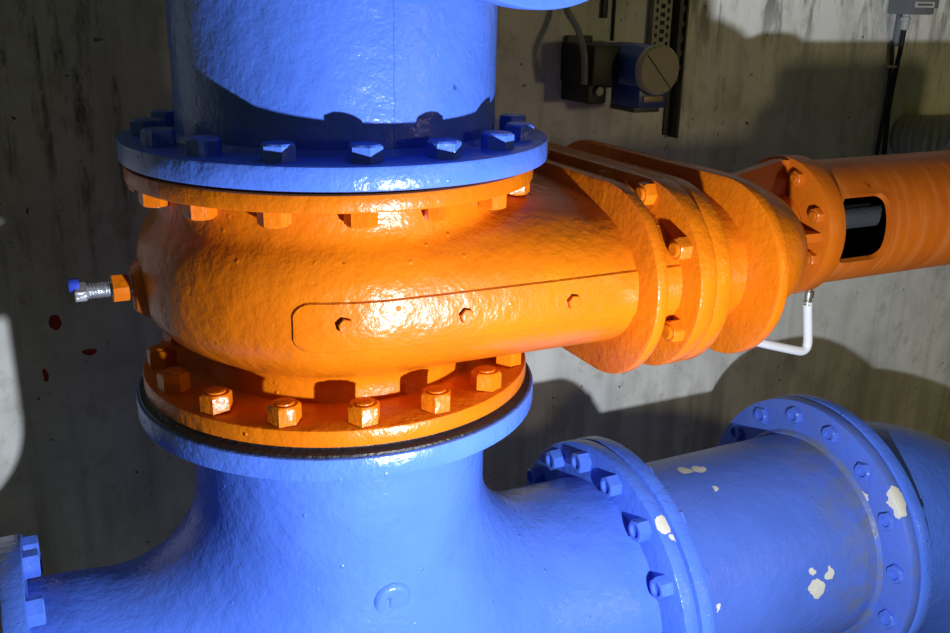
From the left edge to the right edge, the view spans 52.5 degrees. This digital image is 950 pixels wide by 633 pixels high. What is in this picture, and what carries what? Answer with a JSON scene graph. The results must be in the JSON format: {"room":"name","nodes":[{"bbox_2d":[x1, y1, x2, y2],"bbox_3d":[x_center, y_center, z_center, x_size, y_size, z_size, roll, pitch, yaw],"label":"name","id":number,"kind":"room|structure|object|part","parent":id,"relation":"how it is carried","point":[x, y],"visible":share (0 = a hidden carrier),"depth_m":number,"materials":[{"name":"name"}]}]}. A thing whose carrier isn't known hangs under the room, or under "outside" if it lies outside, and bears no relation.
{"room":"mechanical room","nodes":[
{"label":"mechanical room","id":0,"kind":"room"},
{"bbox_2d":[0,0,949,632],"bbox_3d":[0.410,-0.923,2.210,10.400,3.850,0.200,-8,20,-25],"label":"wall","id":1,"kind":"structure","parent":0,"point":[80,471],"depth_m":2.10,"materials":[{"name":"concrete"}]},
{"bbox_2d":[560,35,620,103],"bbox_3d":[0.247,-0.529,2.064,0.073,0.136,0.135,-8,20,-25],"label":"block","id":2,"kind":"object","parent":1,"relation":"attached to","point":[603,58],"visible":0.95,"depth_m":2.03,"materials":[{"name":"black metal"}]},
{"bbox_2d":[563,7,587,84],"bbox_3d":[0.205,-0.599,2.010,0.031,0.218,0.108,-13,23,-36],"label":"hose","id":3,"kind":"object","parent":2,"relation":"attached to","point":[584,56],"visible":0.91,"depth_m":2.00,"materials":[{"name":"grey rubber"}]},
{"bbox_3d":[0.225,-0.562,2.112,0.065,0.105,0.015,-8,20,-25],"label":"plate","id":4,"kind":"part","parent":2,"relation":"part of","materials":[{"name":"black metal"}]},
{"bbox_2d":[600,0,607,17],"bbox_3d":[0.285,-0.797,2.064,0.012,0.301,0.012,-8,20,-25],"label":"strap","id":5,"kind":"object","parent":1,"relation":"attached to","point":[604,3],"visible":1,"depth_m":2.10,"materials":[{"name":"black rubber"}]},
{"bbox_2d":[606,41,678,112],"bbox_3d":[0.336,-0.518,2.074,0.102,0.140,0.205,-8,20,-25],"label":"pressure transmitter","id":6,"kind":"object","parent":1,"relation":"attached to","point":[647,72],"visible":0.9,"depth_m":2.00,"materials":[{"name":"metal"}]},
{"bbox_2d":[611,0,615,40],"bbox_3d":[0.308,-0.753,2.094,0.007,0.295,0.007,-8,20,-25],"label":"rod","id":7,"kind":"object","parent":6,"relation":"attached to","point":[614,1],"visible":1,"depth_m":2.12,"materials":[{"name":"black metal"}]},
{"bbox_3d":[0.343,-0.450,2.073,0.066,0.011,0.090,-8,20,-25],"label":"plate","id":8,"kind":"part","parent":6,"relation":"part of","materials":[{"name":"metal"}]},
{"bbox_2d":[646,0,672,45],"bbox_3d":[0.418,-0.788,2.131,0.050,0.455,0.021,-8,20,-25],"label":"channel","id":9,"kind":"object","parent":1,"relation":"attached to","point":[652,14],"visible":0.57,"depth_m":2.16,"materials":[{"name":"metal"}]},
{"bbox_2d":[662,90,670,134],"bbox_3d":[0.450,-0.531,2.244,0.012,0.214,0.007,-8,20,-25],"label":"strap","id":10,"kind":"object","parent":1,"relation":"attached to","point":[668,93],"visible":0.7,"depth_m":2.26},
{"bbox_2d":[668,0,689,137],"bbox_3d":[0.464,-0.715,2.171,0.025,0.618,0.035,-8,20,-25],"label":"rail","id":11,"kind":"object","parent":1,"relation":"attached to","point":[680,8],"visible":0.84,"depth_m":2.20,"materials":[{"name":"grey metal"}]},
{"bbox_2d":[883,65,896,67],"bbox_3d":[1.084,-0.654,2.518,0.028,0.006,0.024,-8,20,-25],"label":"clip","id":12,"kind":"object","parent":1,"relation":"attached to","point":[886,66],"visible":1,"depth_m":2.51,"materials":[{"name":"grey plastic"}]},
{"bbox_2d":[892,14,901,45],"bbox_3d":[1.097,-0.845,2.455,0.025,0.300,0.018,-8,20,-25],"label":"conduit","id":13,"kind":"object","parent":1,"relation":"attached to","point":[897,32],"visible":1,"depth_m":2.48,"materials":[{"name":"grey plastic"}]},
{"bbox_2d":[875,42,894,154],"bbox_3d":[1.091,-0.475,2.583,0.042,0.503,0.014,-8,20,-25],"label":"cable","id":14,"kind":"object","parent":13,"relation":"attached to","point":[892,48],"visible":0.73,"depth_m":2.54,"materials":[{"name":"rubber"}]},
{"bbox_2d":[887,0,938,29],"bbox_3d":[1.117,-0.832,2.439,0.090,0.204,0.082,-8,20,-25],"label":"junction box","id":15,"kind":"object","parent":1,"relation":"attached to","point":[907,8],"visible":1,"depth_m":2.43,"materials":[{"name":"grey plastic"}]},
{"bbox_2d":[882,30,906,154],"bbox_3d":[1.104,-0.503,2.570,0.028,0.514,0.085,14,22,33],"label":"cable","id":16,"kind":"object","parent":15,"relation":"attached to","point":[903,32],"visible":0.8,"depth_m":2.54,"materials":[{"name":"rubber"}]},
{"bbox_3d":[1.129,-0.782,2.416,0.066,0.014,0.002,-8,20,-25],"label":"label plate","id":17,"kind":"part","parent":15,"relation":"part of","materials":[{"name":"white plastic"}]},
{"bbox_3d":[1.134,-0.848,2.404,0.086,0.150,0.012,-8,20,-25],"label":"lid","id":18,"kind":"part","parent":15,"relation":"part of","materials":[{"name":"grey plastic"}]},
{"bbox_2d":[890,113,949,153],"bbox_3d":[1.480,-0.508,2.686,0.732,0.120,0.146,-7,20,-22],"label":"duct","id":19,"kind":"object","parent":1,"relation":"attached to","point":[911,133],"visible":0.7,"depth_m":2.56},
{"bbox_3d":[1.486,1.695,0.671,10.400,0.100,5.290,-8,20,-25],"label":"floor","id":20,"kind":"structure","parent":0,"visible":0},
{"bbox_2d":[774,394,949,632],"bbox_3d":[1.056,0.591,2.252,0.802,0.975,0.565,-8,20,-25],"label":"pipe elbow","id":21,"kind":"object","parent":20,"relation":"on","point":[918,461],"visible":0.3,"depth_m":1.90,"materials":[{"name":"blue paint"}]},
{"bbox_2d":[577,397,920,632],"bbox_3d":[0.472,0.477,1.912,0.498,0.563,0.563,-8,20,-25],"label":"pipe","id":22,"kind":"object","parent":21,"relation":"attached to","point":[794,522],"visible":0.75,"depth_m":1.78,"materials":[{"name":"blue metal"}]},
{"bbox_3d":[0.245,0.508,1.806,0.006,0.524,0.524,-8,20,-25],"label":"gasket","id":23,"kind":"object","parent":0,"visible":0},
{"bbox_2d":[0,362,698,632],"bbox_3d":[-0.200,0.472,1.565,0.988,0.824,0.620,-8,20,-25],"label":"pipe","id":24,"kind":"object","parent":23,"relation":"attached to","point":[416,540],"visible":0.82,"depth_m":1.34,"materials":[{"name":"blue metal"}]},
{"bbox_2d":[139,364,529,458],"bbox_3d":[-0.201,0.078,1.428,0.565,0.010,0.565,-8,20,-25],"label":"gasket","id":25,"kind":"object","parent":24,"relation":"on","point":[156,414],"visible":0.29,"depth_m":1.20,"materials":[{"name":"rubber"}]},
{"bbox_2d":[68,140,820,447],"bbox_3d":[0.012,-0.103,1.476,1.178,0.310,0.644,-8,20,-25],"label":"valve","id":26,"kind":"object","parent":25,"relation":"on","point":[286,320],"visible":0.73,"depth_m":1.22,"materials":[{"name":"orange paint"}]},
{"bbox_2d":[130,274,136,309],"bbox_3d":[-0.446,-0.033,1.264,0.005,0.048,0.048,-8,20,-25],"label":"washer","id":27,"kind":"object","parent":26,"relation":"in","point":[133,277],"depth_m":1.25,"materials":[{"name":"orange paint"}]},
{"bbox_2d":[142,174,474,193],"bbox_3d":[-0.195,-0.224,1.328,0.536,0.006,0.536,-8,20,-25],"label":"gasket","id":28,"kind":"object","parent":26,"relation":"on","point":[218,188],"visible":0.14,"depth_m":1.08,"materials":[{"name":"rubber"}]},
{"bbox_2d":[116,0,587,191],"bbox_3d":[-0.149,-0.747,1.125,0.652,1.118,0.573,18,25,42],"label":"pipe","id":29,"kind":"object","parent":28,"relation":"on","point":[268,95],"visible":1,"depth_m":1.11,"materials":[{"name":"blue metal"}]},
{"bbox_2d":[753,150,949,293],"bbox_3d":[0.794,-0.197,1.845,0.590,0.249,0.249,-8,20,-25],"label":"housing","id":30,"kind":"object","parent":26,"relation":"attached to","point":[914,188],"visible":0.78,"depth_m":1.72,"materials":[{"name":"orange paint"}]},
{"bbox_2d":[757,289,813,355],"bbox_3d":[0.494,0.025,1.764,0.345,0.145,0.020,-8,21,-26],"label":"hose","id":31,"kind":"object","parent":30,"relation":"hanging from","point":[806,346],"visible":0.62,"depth_m":1.82,"materials":[{"name":"white plastic"}]},
{"bbox_2d":[799,204,885,228],"bbox_3d":[0.807,-0.199,1.852,0.545,0.039,0.039,-8,20,-25],"label":"spindle","id":32,"kind":"object","parent":30,"relation":"in","point":[873,215],"visible":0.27,"depth_m":1.80,"materials":[{"name":"metal"}]}
]}

